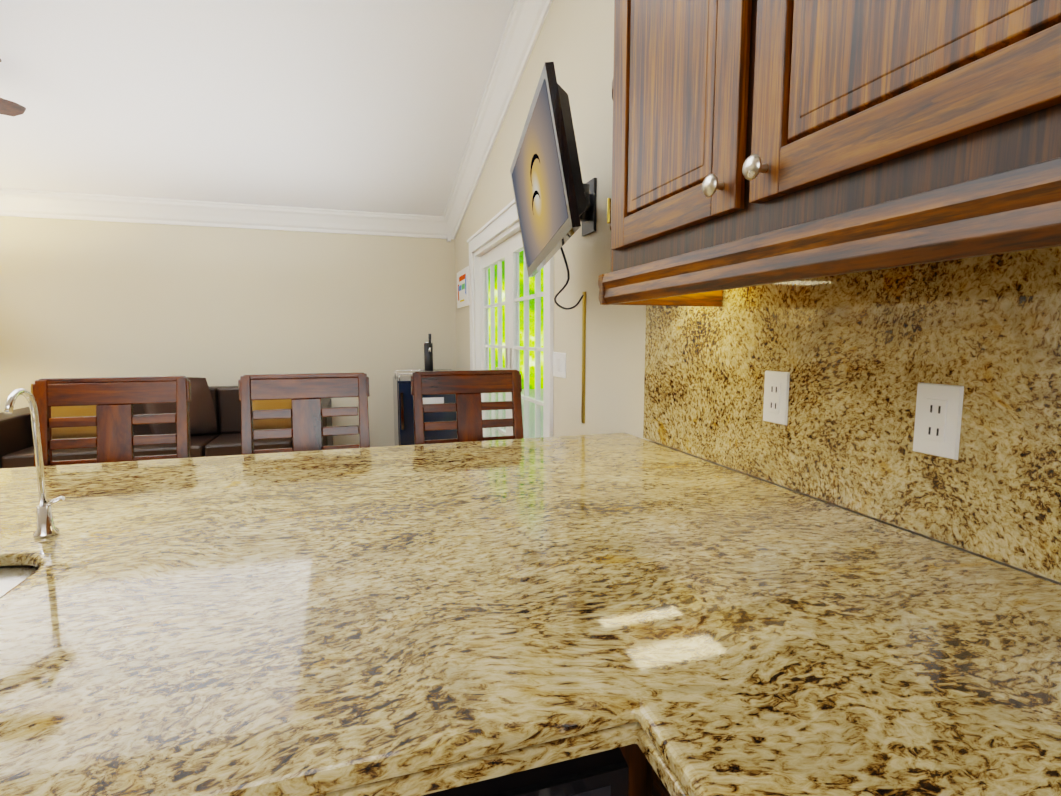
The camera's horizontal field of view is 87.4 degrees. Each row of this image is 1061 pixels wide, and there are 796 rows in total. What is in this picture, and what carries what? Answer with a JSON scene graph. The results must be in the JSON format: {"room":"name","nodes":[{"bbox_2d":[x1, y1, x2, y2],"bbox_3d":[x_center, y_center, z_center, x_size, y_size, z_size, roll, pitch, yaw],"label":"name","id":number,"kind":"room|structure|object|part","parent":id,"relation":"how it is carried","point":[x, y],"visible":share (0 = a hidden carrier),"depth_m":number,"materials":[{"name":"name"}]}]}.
{"room":"kitchen","nodes":[
{"label":"kitchen","id":0,"kind":"room"},
{"bbox_2d":[0,216,456,446],"bbox_3d":[-2.771,-1.012,4.593,4.305,3.400,0.100,-2,7,-17],"label":"wall","id":1,"kind":"structure","parent":0,"point":[218,306],"depth_m":4.63,"materials":[{"name":"paint"}]},
{"bbox_2d":[0,0,513,215],"bbox_3d":[-2.234,-1.749,0.097,6.110,1.394,8.800,-2,7,-17],"label":"ceiling","id":2,"kind":"structure","parent":0,"point":[365,105],"depth_m":3.25,"materials":[{"name":"paint"}]},
{"bbox_2d":[0,59,25,116],"bbox_3d":[-2.904,-1.485,2.271,1.279,0.573,1.232,-2,7,-17],"label":"ceiling fan","id":3,"kind":"object","parent":2,"relation":"hanging from","point":[9,108],"visible":1,"depth_m":2.90,"materials":[{"name":"brown wood"}]},
{"bbox_2d":[455,0,1060,584],"bbox_3d":[0.634,-0.638,1.123,0.100,3.400,8.800,-2,7,-17],"label":"wall","id":4,"kind":"structure","parent":0,"point":[575,40],"depth_m":2.26,"materials":[{"name":"paint"}]},
{"bbox_2d":[0,0,552,238],"bbox_3d":[-2.244,-1.400,0.138,5.926,0.953,8.612,-2,7,-17],"label":"crown molding","id":5,"kind":"structure","parent":4,"relation":"attached to","point":[525,22],"depth_m":4.29,"materials":[{"name":"white paint"}]},
{"bbox_2d":[457,266,468,307],"bbox_3d":[-0.585,-0.949,4.800,0.014,0.315,0.510,-2,7,-17],"label":"wall sign","id":6,"kind":"object","parent":4,"relation":"attached to","point":[462,287],"visible":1,"depth_m":4.76,"materials":[{"name":"white paper"}]},
{"bbox_2d":[467,199,553,436],"bbox_3d":[-0.149,-0.187,3.629,0.131,1.963,1.984,-2,7,-17],"label":"door frame","id":7,"kind":"structure","parent":4,"relation":"attached to","point":[502,220],"depth_m":3.42,"materials":[{"name":"white wood"}]},
{"bbox_2d":[480,231,543,437],"bbox_3d":[-0.144,-0.121,3.637,0.093,1.806,1.706,-2,7,-17],"label":"french door","id":8,"kind":"structure","parent":4,"relation":"in","point":[508,250],"depth_m":3.56,"materials":[{"name":"white wood"}]},
{"bbox_2d":[510,62,596,309],"bbox_3d":[0.175,-0.637,1.900,0.303,0.600,0.790,-11,4,-8],"label":"wall-mounted tv","id":9,"kind":"object","parent":4,"relation":"attached to","point":[555,197],"visible":1,"depth_m":1.68,"materials":[{"name":"black plastic"}]},
{"bbox_3d":[0.165,-0.589,2.084,0.231,0.504,0.346,-2,7,-17],"label":"arm","id":10,"kind":"part","parent":9,"relation":"part of"},
{"bbox_2d":[553,352,565,377],"bbox_3d":[0.134,-0.154,2.599,0.007,0.116,0.165,-2,7,-17],"label":"switch plate","id":11,"kind":"object","parent":4,"relation":"attached to","point":[559,364],"visible":1,"depth_m":2.58,"materials":[{"name":"white plastic"}]},
{"bbox_2d":[581,292,585,422],"bbox_3d":[0.222,-0.166,2.314,0.008,0.545,0.020,-2,7,-17],"label":"strip","id":12,"kind":"object","parent":4,"relation":"attached to","point":[583,353],"visible":0.86,"depth_m":2.31,"materials":[{"name":"gold metal"}]},
{"bbox_2d":[598,0,1060,283],"bbox_3d":[0.485,-0.661,0.842,0.348,0.835,0.993,-2,7,-17],"label":"upper cabinet","id":13,"kind":"object","parent":4,"relation":"attached to","point":[758,142],"depth_m":0.69,"materials":[{"name":"brown wood"}]},
{"bbox_3d":[-2.231,1.192,0.416,6.510,0.080,9.200,-2,7,-17],"label":"floor","id":14,"kind":"structure","parent":0,"visible":0},
{"bbox_2d":[33,376,190,466],"bbox_3d":[-1.308,0.481,1.680,0.438,1.059,0.474,-2,7,-17],"label":"bar chair","id":15,"kind":"object","parent":14,"relation":"on","point":[114,420],"visible":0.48,"depth_m":1.82,"materials":[{"name":"brown wood"}]},
{"bbox_2d":[0,377,332,468],"bbox_3d":[-2.666,0.291,4.161,2.190,0.903,0.910,-2,7,-17],"label":"sofa","id":16,"kind":"object","parent":14,"relation":"on","point":[215,420],"visible":0.19,"depth_m":3.99,"materials":[{"name":"black leather"}]},
{"bbox_2d":[238,372,369,454],"bbox_3d":[-0.747,0.461,1.855,0.438,1.059,0.474,-2,7,-17],"label":"bar chair","id":17,"kind":"object","parent":14,"relation":"on","point":[306,393],"visible":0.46,"depth_m":1.99,"materials":[{"name":"brown wood"}]},
{"bbox_2d":[393,334,456,445],"bbox_3d":[-0.894,0.056,4.822,0.540,1.221,0.610,-2,7,-17],"label":"kegerator","id":18,"kind":"object","parent":14,"relation":"on","point":[403,416],"visible":0.35,"depth_m":4.57,"materials":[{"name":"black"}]},
{"bbox_2d":[411,370,523,444],"bbox_3d":[-0.182,0.441,2.031,0.438,1.059,0.474,-2,7,-17],"label":"bar chair","id":19,"kind":"object","parent":14,"relation":"on","point":[467,388],"visible":0.33,"depth_m":2.17,"materials":[{"name":"brown wood"}]},
{"bbox_2d":[620,744,670,795],"bbox_3d":[0.432,0.725,0.526,0.729,0.820,0.343,-2,7,-17],"label":"base cabinet","id":20,"kind":"object","parent":14,"relation":"on","point":[644,779],"visible":0.1,"depth_m":0.45,"materials":[{"name":"brown wood"}]},
{"bbox_2d":[0,388,595,795],"bbox_3d":[-0.478,0.111,0.985,2.151,0.723,1.310,-2,7,-17],"label":"countertop","id":21,"kind":"structure","parent":20,"relation":"on","point":[410,620],"depth_m":0.65,"materials":[{"name":"stone"}]},
{"bbox_2d":[4,388,65,538],"bbox_3d":[-0.795,0.108,0.891,0.048,0.249,0.091,-2,7,-17],"label":"filter faucet","id":22,"kind":"object","parent":21,"relation":"on","point":[46,529],"depth_m":0.92,"materials":[{"name":"silver metal"}]},
{"bbox_2d":[423,748,628,795],"bbox_3d":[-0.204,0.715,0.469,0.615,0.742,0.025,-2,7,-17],"label":"dishwasher","id":23,"kind":"object","parent":20,"relation":"in","point":[604,773],"visible":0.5,"depth_m":0.50,"materials":[{"name":"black metal"}]},
{"bbox_2d":[592,246,1060,795],"bbox_3d":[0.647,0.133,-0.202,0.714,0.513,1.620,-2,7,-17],"label":"countertop","id":24,"kind":"structure","parent":20,"relation":"on","point":[751,636],"depth_m":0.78,"materials":[{"name":"stone"}]},
{"bbox_2d":[763,370,789,424],"bbox_3d":[0.543,-0.001,1.232,0.008,0.116,0.072,-2,7,-17],"label":"electrical outlet","id":25,"kind":"object","parent":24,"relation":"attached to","point":[776,396],"visible":1,"depth_m":1.23,"materials":[{"name":"white plastic"}]},
{"bbox_2d":[913,383,963,459],"bbox_3d":[0.651,0.036,0.890,0.008,0.116,0.072,-2,7,-17],"label":"electrical outlet","id":26,"kind":"object","parent":24,"relation":"attached to","point":[938,418],"visible":1,"depth_m":0.88,"materials":[{"name":"white plastic"}]},
{"label":"outside","id":27,"kind":"structure","parent":0,"visible":0},
{"bbox_2d":[488,251,543,437],"bbox_3d":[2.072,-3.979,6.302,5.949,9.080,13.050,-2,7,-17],"label":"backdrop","id":28,"kind":"structure","parent":27,"point":[532,334],"depth_m":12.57,"materials":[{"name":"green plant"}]}
]}

